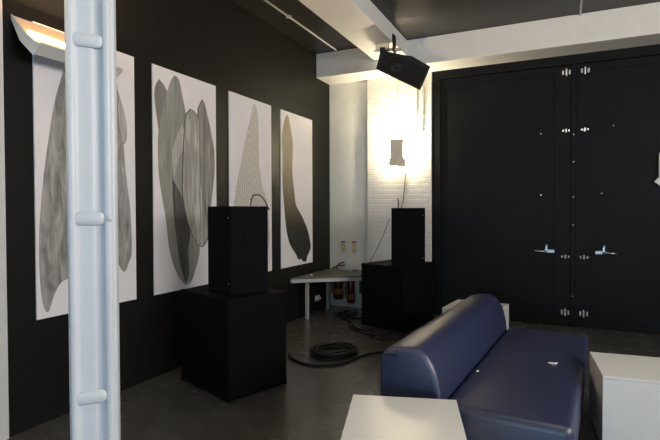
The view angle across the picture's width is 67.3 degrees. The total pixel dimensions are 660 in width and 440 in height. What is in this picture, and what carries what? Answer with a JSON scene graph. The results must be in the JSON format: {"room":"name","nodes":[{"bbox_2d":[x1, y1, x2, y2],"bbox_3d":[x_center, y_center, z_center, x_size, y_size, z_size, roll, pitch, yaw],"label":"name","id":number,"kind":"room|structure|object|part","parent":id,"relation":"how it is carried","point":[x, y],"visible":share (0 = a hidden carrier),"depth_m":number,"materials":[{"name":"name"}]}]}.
{"room":"lounge","nodes":[
{"label":"lounge","id":0,"kind":"room"},
{"bbox_2d":[2,0,329,436],"bbox_3d":[-3.583,-0.438,0.910,0.200,4.060,17.020,0,1,25],"label":"wall","id":1,"kind":"structure","parent":0,"point":[221,44],"depth_m":4.68,"materials":[{"name":"black paint"}]},
{"bbox_2d":[0,0,8,439],"bbox_3d":[-2.603,-0.478,2.739,0.020,4.060,1.565,0,1,25],"label":"trim","id":2,"kind":"structure","parent":1,"relation":"attached to","point":[4,396],"depth_m":3.44,"materials":[{"name":"white paint"}]},
{"bbox_2d":[32,54,67,319],"bbox_3d":[-2.125,-0.241,3.767,0.012,1.961,0.264,0,1,25],"label":"poster","id":3,"kind":"object","parent":1,"relation":"attached to","point":[50,181],"depth_m":3.76,"materials":[{"name":"paper"}]},
{"bbox_2d":[39,68,67,311],"bbox_3d":[-2.072,-0.287,3.869,0.001,1.962,0.435,0,1,25],"label":"print","id":4,"kind":"object","parent":3,"relation":"attached to","point":[53,247],"depth_m":3.78},
{"bbox_2d":[11,14,122,77],"bbox_3d":[-1.959,-1.300,3.748,0.320,0.320,0.700,0,1,25],"label":"uplight","id":5,"kind":"object","parent":1,"relation":"attached to","point":[40,40],"visible":0.55,"depth_m":3.52,"materials":[{"name":"white metal"}]},
{"bbox_3d":[-2.105,-1.293,3.437,0.320,0.320,0.012,0,1,25],"label":"plate","id":6,"kind":"part","parent":5,"relation":"part of","materials":[{"name":"white metal"}]},
{"bbox_2d":[116,51,136,302],"bbox_3d":[-1.818,-0.374,4.419,0.012,2.197,0.197,0,1,25],"label":"poster","id":7,"kind":"object","parent":1,"relation":"attached to","point":[125,81],"depth_m":4.42,"materials":[{"name":"paper"}]},
{"bbox_2d":[118,96,125,142],"bbox_3d":[-1.832,-0.893,4.370,0.001,0.434,0.089,0,1,25],"label":"print","id":8,"kind":"object","parent":7,"relation":"attached to","point":[121,99],"depth_m":4.37},
{"bbox_2d":[117,88,131,271],"bbox_3d":[-1.869,-0.450,4.297,0.001,1.827,0.363,0,1,25],"label":"print","id":9,"kind":"object","parent":7,"relation":"attached to","point":[124,95],"depth_m":4.40},
{"bbox_2d":[151,64,216,294],"bbox_3d":[-1.480,-0.390,5.138,0.014,2.199,0.945,0,1,25],"label":"poster","id":10,"kind":"object","parent":1,"relation":"attached to","point":[183,106],"visible":0.96,"depth_m":5.05,"materials":[{"name":"paper"}]},
{"bbox_2d":[154,79,166,129],"bbox_3d":[-1.629,-1.047,4.802,0.001,0.636,0.197,0,1,25],"label":"print","id":11,"kind":"object","parent":10,"relation":"attached to","point":[160,85],"depth_m":4.78},
{"bbox_2d":[171,126,183,179],"bbox_3d":[-1.534,-0.696,5.006,0.002,0.597,0.194,0,1,25],"label":"print","id":12,"kind":"object","parent":10,"relation":"attached to","point":[177,132],"depth_m":5.00},
{"bbox_2d":[158,76,199,283],"bbox_3d":[-1.525,-0.390,5.031,0.001,2.118,0.595,0,1,25],"label":"print","id":13,"kind":"object","parent":10,"relation":"attached to","point":[178,96],"depth_m":5.02},
{"bbox_2d":[171,175,189,281],"bbox_3d":[-1.518,0.098,5.053,0.002,1.090,0.265,0,1,25],"label":"print","id":14,"kind":"object","parent":10,"relation":"attached to","point":[180,184],"depth_m":5.04},
{"bbox_2d":[182,109,207,246],"bbox_3d":[-1.421,-0.435,5.249,0.003,1.461,0.426,0,1,25],"label":"print","id":15,"kind":"object","parent":10,"relation":"attached to","point":[194,121],"depth_m":5.24},
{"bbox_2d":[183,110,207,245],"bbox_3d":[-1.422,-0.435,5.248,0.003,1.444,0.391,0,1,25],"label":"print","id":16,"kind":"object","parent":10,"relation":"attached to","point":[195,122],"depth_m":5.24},
{"bbox_2d":[198,99,213,219],"bbox_3d":[-1.348,-0.572,5.404,0.002,1.456,0.257,0,1,25],"label":"print","id":17,"kind":"object","parent":10,"relation":"attached to","point":[205,106],"depth_m":5.39},
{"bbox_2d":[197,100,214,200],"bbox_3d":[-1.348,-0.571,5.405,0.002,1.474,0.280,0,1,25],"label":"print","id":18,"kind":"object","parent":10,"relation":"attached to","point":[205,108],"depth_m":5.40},
{"bbox_2d":[228,91,271,270],"bbox_3d":[-0.981,-0.412,6.203,0.012,2.199,0.922,0,1,25],"label":"poster","id":19,"kind":"object","parent":1,"relation":"attached to","point":[249,120],"visible":0.77,"depth_m":6.17,"materials":[{"name":"paper"}]},
{"bbox_2d":[234,104,268,247],"bbox_3d":[-0.976,-0.439,6.201,0.001,2.082,0.801,0,1,25],"label":"print","id":20,"kind":"object","parent":19,"relation":"attached to","point":[251,121],"depth_m":6.19},
{"bbox_2d":[280,109,312,268],"bbox_3d":[-0.479,-0.435,7.272,0.012,2.199,0.945,0,1,25],"label":"poster","id":21,"kind":"object","parent":1,"relation":"attached to","point":[295,130],"visible":1,"depth_m":7.23,"materials":[{"name":"paper"}]},
{"bbox_2d":[315,295,320,301],"bbox_3d":[-0.186,1.242,7.882,0.046,0.090,0.150,0,1,25],"label":"wall socket","id":22,"kind":"object","parent":1,"relation":"attached to","point":[317,297],"visible":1,"depth_m":7.85,"materials":[{"name":"white plastic"}]},
{"bbox_2d":[7,305,659,439],"bbox_3d":[0.014,1.690,-0.733,8.133,0.150,17.020,0,1,25],"label":"floor","id":23,"kind":"structure","parent":0,"point":[314,403],"depth_m":4.28,"materials":[{"name":"concrete"}]},
{"bbox_2d":[64,0,120,439],"bbox_3d":[-0.933,-0.466,1.939,0.184,4.060,0.127,-1,1,-25],"label":"steel column","id":24,"kind":"structure","parent":23,"relation":"on","point":[90,25],"depth_m":1.91,"materials":[{"name":"white metal"}]},
{"bbox_2d":[181,286,286,401],"bbox_3d":[-0.895,1.074,4.599,0.635,0.854,0.812,-1,2,-45],"label":"speaker","id":25,"kind":"object","parent":23,"relation":"on","point":[234,347],"visible":0.89,"depth_m":4.32},
{"bbox_2d":[208,206,267,295],"bbox_3d":[-0.863,0.263,4.520,0.495,0.775,0.379,1,2,40],"label":"loudspeaker","id":26,"kind":"object","parent":25,"relation":"on","point":[237,235],"visible":0.99,"depth_m":4.37,"materials":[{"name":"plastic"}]},
{"bbox_3d":[-0.983,0.444,4.381,0.140,0.120,0.004,1,2,40],"label":"connector plate","id":27,"kind":"part","parent":26,"relation":"part of","materials":[{"name":"black plastic"}]},
{"bbox_3d":[-0.708,0.172,4.381,0.100,0.180,0.016,-1,1,-36],"label":"handle","id":28,"kind":"part","parent":26,"relation":"part of","materials":[{"name":"black plastic"}]},
{"bbox_2d":[250,194,269,209],"bbox_3d":[-0.627,-0.159,4.441,0.176,0.148,0.023,0,1,-3],"label":"cable","id":29,"kind":"object","parent":26,"relation":"attached to","point":[254,194],"visible":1,"depth_m":4.44,"materials":[{"name":"black rubber"}]},
{"bbox_3d":[-0.615,0.949,4.307,0.180,0.100,0.006,-1,2,-45],"label":"handle","id":30,"kind":"part","parent":25,"relation":"part of","materials":[{"name":"black plastic"}]},
{"bbox_2d":[290,269,361,318],"bbox_3d":[0.139,1.135,7.373,1.039,0.634,1.181,0,1,25],"label":"table","id":31,"kind":"object","parent":23,"relation":"on","point":[328,275],"visible":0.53,"depth_m":7.26,"materials":[{"name":"grey laminate"}]},
{"bbox_3d":[-0.335,1.175,7.271,0.044,0.560,0.044,0,1,25],"label":"leg","id":32,"kind":"part","parent":31,"relation":"part of","materials":[{"name":"grey paint"}]},
{"bbox_3d":[-0.034,1.159,8.040,0.044,0.560,0.044,0,1,25],"label":"leg","id":33,"kind":"part","parent":31,"relation":"part of","materials":[{"name":"grey paint"}]},
{"bbox_2d":[309,341,358,360],"bbox_3d":[0.051,1.447,5.521,0.575,0.088,0.508,-1,1,-35],"label":"coiled cable","id":34,"kind":"object","parent":23,"relation":"on","point":[352,350],"visible":1,"depth_m":5.38,"materials":[{"name":"black rubber"}]},
{"bbox_2d":[288,351,384,365],"bbox_3d":[0.441,1.475,5.534,1.753,0.024,0.548,-1,1,-22],"label":"cable","id":35,"kind":"object","parent":23,"relation":"on","point":[374,352],"visible":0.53,"depth_m":5.18,"materials":[{"name":"black rubber"}]},
{"bbox_2d":[343,309,361,318],"bbox_3d":[0.437,1.435,7.542,0.320,0.022,0.601,0,1,25],"label":"cable","id":36,"kind":"object","parent":23,"relation":"on","point":[344,316],"visible":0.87,"depth_m":7.35,"materials":[{"name":"black rubber"}]},
{"bbox_2d":[338,310,397,334],"bbox_3d":[0.386,1.446,7.018,0.434,0.022,1.626,-1,1,-20],"label":"cable","id":37,"kind":"object","parent":23,"relation":"on","point":[346,310],"visible":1,"depth_m":6.49,"materials":[{"name":"black rubber"}]},
{"bbox_2d":[352,324,402,340],"bbox_3d":[0.694,1.459,6.344,1.139,0.022,0.598,0,1,25],"label":"cable","id":38,"kind":"object","parent":23,"relation":"on","point":[354,326],"visible":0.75,"depth_m":6.18,"materials":[{"name":"black rubber"}]},
{"bbox_2d":[361,259,433,331],"bbox_3d":[0.960,1.022,6.960,0.702,0.854,0.815,1,2,41],"label":"speaker","id":39,"kind":"object","parent":23,"relation":"on","point":[397,297],"visible":0.84,"depth_m":6.66},
{"bbox_2d":[370,219,389,261],"bbox_3d":[0.686,0.291,6.861,0.317,0.606,0.042,1,2,44],"label":"cable","id":40,"kind":"object","parent":39,"relation":"on","point":[389,219],"visible":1,"depth_m":6.87,"materials":[{"name":"black rubber"}]},
{"bbox_2d":[391,208,424,264],"bbox_3d":[1.095,0.217,6.787,0.455,0.765,0.319,0,1,19],"label":"loudspeaker","id":41,"kind":"object","parent":39,"relation":"on","point":[407,224],"visible":1,"depth_m":6.64,"materials":[{"name":"wood"}]},
{"bbox_3d":[1.044,0.393,6.643,0.140,0.120,0.004,0,1,19],"label":"connector plate","id":42,"kind":"part","parent":41,"relation":"part of","materials":[{"name":"black plastic"}]},
{"bbox_3d":[1.218,0.895,6.725,0.006,0.100,0.180,1,2,41],"label":"handle","id":43,"kind":"part","parent":39,"relation":"part of","materials":[{"name":"black plastic"}]},
{"bbox_2d":[340,395,466,439],"bbox_3d":[0.390,1.296,2.621,0.600,0.500,0.600,0,1,9],"label":"table","id":44,"kind":"object","parent":23,"relation":"on","point":[369,417],"visible":1,"depth_m":2.60,"materials":[{"name":"white laminate"}]},
{"bbox_2d":[442,299,508,329],"bbox_3d":[1.675,1.231,5.682,0.600,0.500,0.600,1,1,31],"label":"table","id":45,"kind":"object","parent":23,"relation":"on","point":[505,307],"visible":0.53,"depth_m":5.69,"materials":[{"name":"white plastic"}]},
{"bbox_3d":[1.675,0.991,5.677,0.600,0.019,0.600,1,1,31],"label":"panel","id":46,"kind":"part","parent":45,"relation":"part of","materials":[{"name":"white laminate"}]},
{"bbox_2d":[381,294,587,439],"bbox_3d":[1.376,1.149,3.944,1.140,0.737,2.308,0,1,29],"label":"bench sofa","id":47,"kind":"object","parent":23,"relation":"on","point":[515,393],"visible":0.88,"depth_m":3.30,"materials":[{"name":"blue leather"}]},
{"bbox_3d":[1.059,1.081,4.124,0.410,0.607,2.300,0,1,29],"label":"backrest","id":48,"kind":"part","parent":47,"relation":"part of","materials":[{"name":"blue leather"}]},
{"bbox_3d":[1.557,1.243,3.849,0.729,0.290,2.300,0,1,29],"label":"seat","id":49,"kind":"part","parent":47,"relation":"part of","materials":[{"name":"blue leather"}]},
{"bbox_2d":[589,352,659,439],"bbox_3d":[2.187,1.274,3.454,0.600,0.500,0.600,0,1,20],"label":"table","id":50,"kind":"object","parent":23,"relation":"on","point":[624,390],"visible":1,"depth_m":3.25,"materials":[{"name":"white plastic"}]},
{"bbox_3d":[2.186,1.034,3.449,0.600,0.019,0.600,0,1,20],"label":"panel","id":51,"kind":"part","parent":50,"relation":"part of","materials":[{"name":"white laminate"}]},
{"bbox_2d":[231,0,659,53],"bbox_3d":[0.001,-2.519,-0.817,8.133,0.150,17.020,0,1,25],"label":"ceiling","id":52,"kind":"structure","parent":0,"point":[414,19],"depth_m":6.24,"materials":[{"name":"paint"}]},
{"bbox_2d":[264,0,338,51],"bbox_3d":[-3.278,-2.445,0.396,0.060,0.028,16.026,0,1,25],"label":"conduit","id":53,"kind":"object","parent":52,"relation":"attached to","point":[267,1],"visible":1,"depth_m":6.47,"materials":[{"name":"white metal"}]},
{"bbox_2d":[299,0,406,59],"bbox_3d":[-2.515,-2.339,0.042,0.503,0.230,16.030,0,1,25],"label":"ceiling beam","id":54,"kind":"structure","parent":52,"relation":"attached to","point":[361,22],"depth_m":5.99,"materials":[{"name":"white paint"}]},
{"bbox_2d":[374,34,429,89],"bbox_3d":[0.968,-2.091,6.612,0.742,0.750,0.345,0,1,1],"label":"loudspeaker","id":55,"kind":"object","parent":54,"relation":"hanging from","point":[409,70],"visible":1,"depth_m":6.49,"materials":[{"name":"black plastic"}]},
{"bbox_3d":[0.857,-2.351,6.608,0.012,0.230,0.120,0,1,25],"label":"clamp plate","id":56,"kind":"part","parent":55,"relation":"part of","materials":[{"name":"black plastic"}]},
{"bbox_2d":[378,51,425,87],"bbox_3d":[0.944,-1.972,6.494,0.613,0.461,0.082,0,1,1],"label":"grille","id":57,"kind":"object","parent":55,"relation":"attached to","point":[409,70],"depth_m":6.48,"materials":[{"name":"black metal"}]},
{"bbox_2d":[316,2,659,84],"bbox_3d":[3.386,-2.412,6.397,7.733,0.374,0.490,0,1,25],"label":"ceiling beam","id":58,"kind":"structure","parent":52,"relation":"attached to","point":[637,25],"depth_m":6.59,"materials":[{"name":"white paint"}]},
{"bbox_2d":[579,0,582,15],"bbox_3d":[-0.256,-2.425,-1.022,0.060,0.028,16.026,0,1,25],"label":"conduit","id":59,"kind":"object","parent":52,"relation":"attached to","point":[581,1],"visible":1,"depth_m":5.98,"materials":[{"name":"grey metal"}]},
{"bbox_2d":[329,75,575,310],"bbox_3d":[3.538,-0.576,6.746,7.733,4.060,0.200,0,1,25],"label":"wall","id":60,"kind":"structure","parent":0,"point":[348,101],"depth_m":8.15,"materials":[{"name":"white paint"}]},
{"bbox_2d":[331,262,344,299],"bbox_3d":[0.132,0.988,8.147,0.194,0.626,0.182,-1,1,-23],"label":"fire extinguisher","id":61,"kind":"object","parent":60,"relation":"attached to","point":[338,290],"visible":0.74,"depth_m":8.09,"materials":[{"name":"red metal"}]},
{"bbox_2d":[341,241,345,252],"bbox_3d":[0.222,0.444,8.211,0.084,0.200,0.006,0,1,25],"label":"sign","id":62,"kind":"object","parent":60,"relation":"attached to","point":[343,243],"visible":1,"depth_m":8.21,"materials":[{"name":"beige paper"}]},
{"bbox_2d":[345,269,356,303],"bbox_3d":[0.348,1.075,8.059,0.166,0.556,0.173,-1,1,-27],"label":"fire extinguisher","id":63,"kind":"object","parent":60,"relation":"attached to","point":[350,296],"visible":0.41,"depth_m":8.02,"materials":[{"name":"red metal"}]},
{"bbox_2d":[352,241,356,252],"bbox_3d":[0.399,0.446,8.129,0.084,0.200,0.006,0,1,25],"label":"sign","id":64,"kind":"object","parent":60,"relation":"attached to","point":[354,243],"visible":1,"depth_m":8.12,"materials":[{"name":"beige paper"}]},
{"bbox_2d":[359,280,361,293],"bbox_3d":[0.565,1.023,8.008,0.180,0.330,0.105,0,1,25],"label":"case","id":65,"kind":"object","parent":60,"relation":"attached to","point":[360,281],"visible":0.13,"depth_m":7.99,"materials":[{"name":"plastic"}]},
{"bbox_2d":[388,139,405,165],"bbox_3d":[1.055,-1.026,7.588,0.284,0.400,0.260,0,1,25],"label":"wall lamp","id":66,"kind":"object","parent":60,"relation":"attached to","point":[396,158],"visible":1,"depth_m":7.48,"materials":[{"name":"grey paint"}]},
{"bbox_2d":[401,168,405,207],"bbox_3d":[1.105,-0.332,7.659,0.136,0.952,0.032,0,1,-10],"label":"cable","id":67,"kind":"object","parent":66,"relation":"hanging from","point":[405,168],"visible":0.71,"depth_m":7.66,"materials":[{"name":"black rubber"}]},
{"bbox_2d":[397,80,397,114],"bbox_3d":[1.051,-1.938,7.700,0.018,0.600,0.017,0,1,3],"label":"cable","id":68,"kind":"object","parent":60,"relation":"attached to","point":[397,80],"visible":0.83,"depth_m":7.69,"materials":[{"name":"white plastic"}]},
{"bbox_2d":[367,72,431,262],"bbox_3d":[1.079,-0.402,7.763,1.043,3.685,0.055,0,1,25],"label":"brick wall","id":69,"kind":"structure","parent":60,"relation":"attached to","point":[385,183],"depth_m":7.75,"materials":[{"name":"white brick"}]},
{"bbox_2d":[421,85,422,131],"bbox_3d":[1.400,-1.786,7.537,0.028,0.900,0.018,0,1,25],"label":"cable","id":70,"kind":"object","parent":60,"relation":"attached to","point":[422,85],"visible":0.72,"depth_m":7.53,"materials":[{"name":"white plastic"}]},
{"bbox_2d":[441,65,571,324],"bbox_3d":[2.478,-0.332,7.119,1.763,3.540,0.135,0,1,25],"label":"door","id":71,"kind":"structure","parent":60,"relation":"in","point":[506,137],"depth_m":7.08,"materials":[{"name":"black paint"}]},
{"bbox_2d":[432,44,659,314],"bbox_3d":[3.425,-0.395,6.704,4.100,3.700,0.100,0,1,25],"label":"trim","id":72,"kind":"structure","parent":60,"relation":"attached to","point":[649,50],"depth_m":7.45,"materials":[{"name":"black paint"}]},
{"bbox_2d":[570,64,575,326],"bbox_3d":[3.308,-0.326,6.745,0.050,3.551,0.107,0,1,25],"label":"trim","id":73,"kind":"structure","parent":60,"relation":"attached to","point":[573,113],"depth_m":6.71,"materials":[{"name":"black paint"}]},
{"bbox_2d":[574,55,659,332],"bbox_3d":[4.233,-0.321,6.295,1.999,3.540,0.135,0,1,25],"label":"door","id":74,"kind":"structure","parent":60,"relation":"in","point":[617,196],"depth_m":6.51,"materials":[{"name":"black paint"}]},
{"bbox_3d":[3.683,0.436,6.529,0.170,0.036,0.054,0,1,28],"label":"lever handle","id":75,"kind":"part","parent":74,"relation":"part of","materials":[{"name":"silver metal"}]},
{"bbox_2d":[654,153,659,185],"bbox_3d":[4.203,-0.643,6.280,0.158,0.412,0.050,0,1,25],"label":"wall bracket","id":76,"kind":"object","parent":74,"relation":"attached to","point":[657,181],"visible":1,"depth_m":6.27,"materials":[{"name":"white metal"}]}
]}

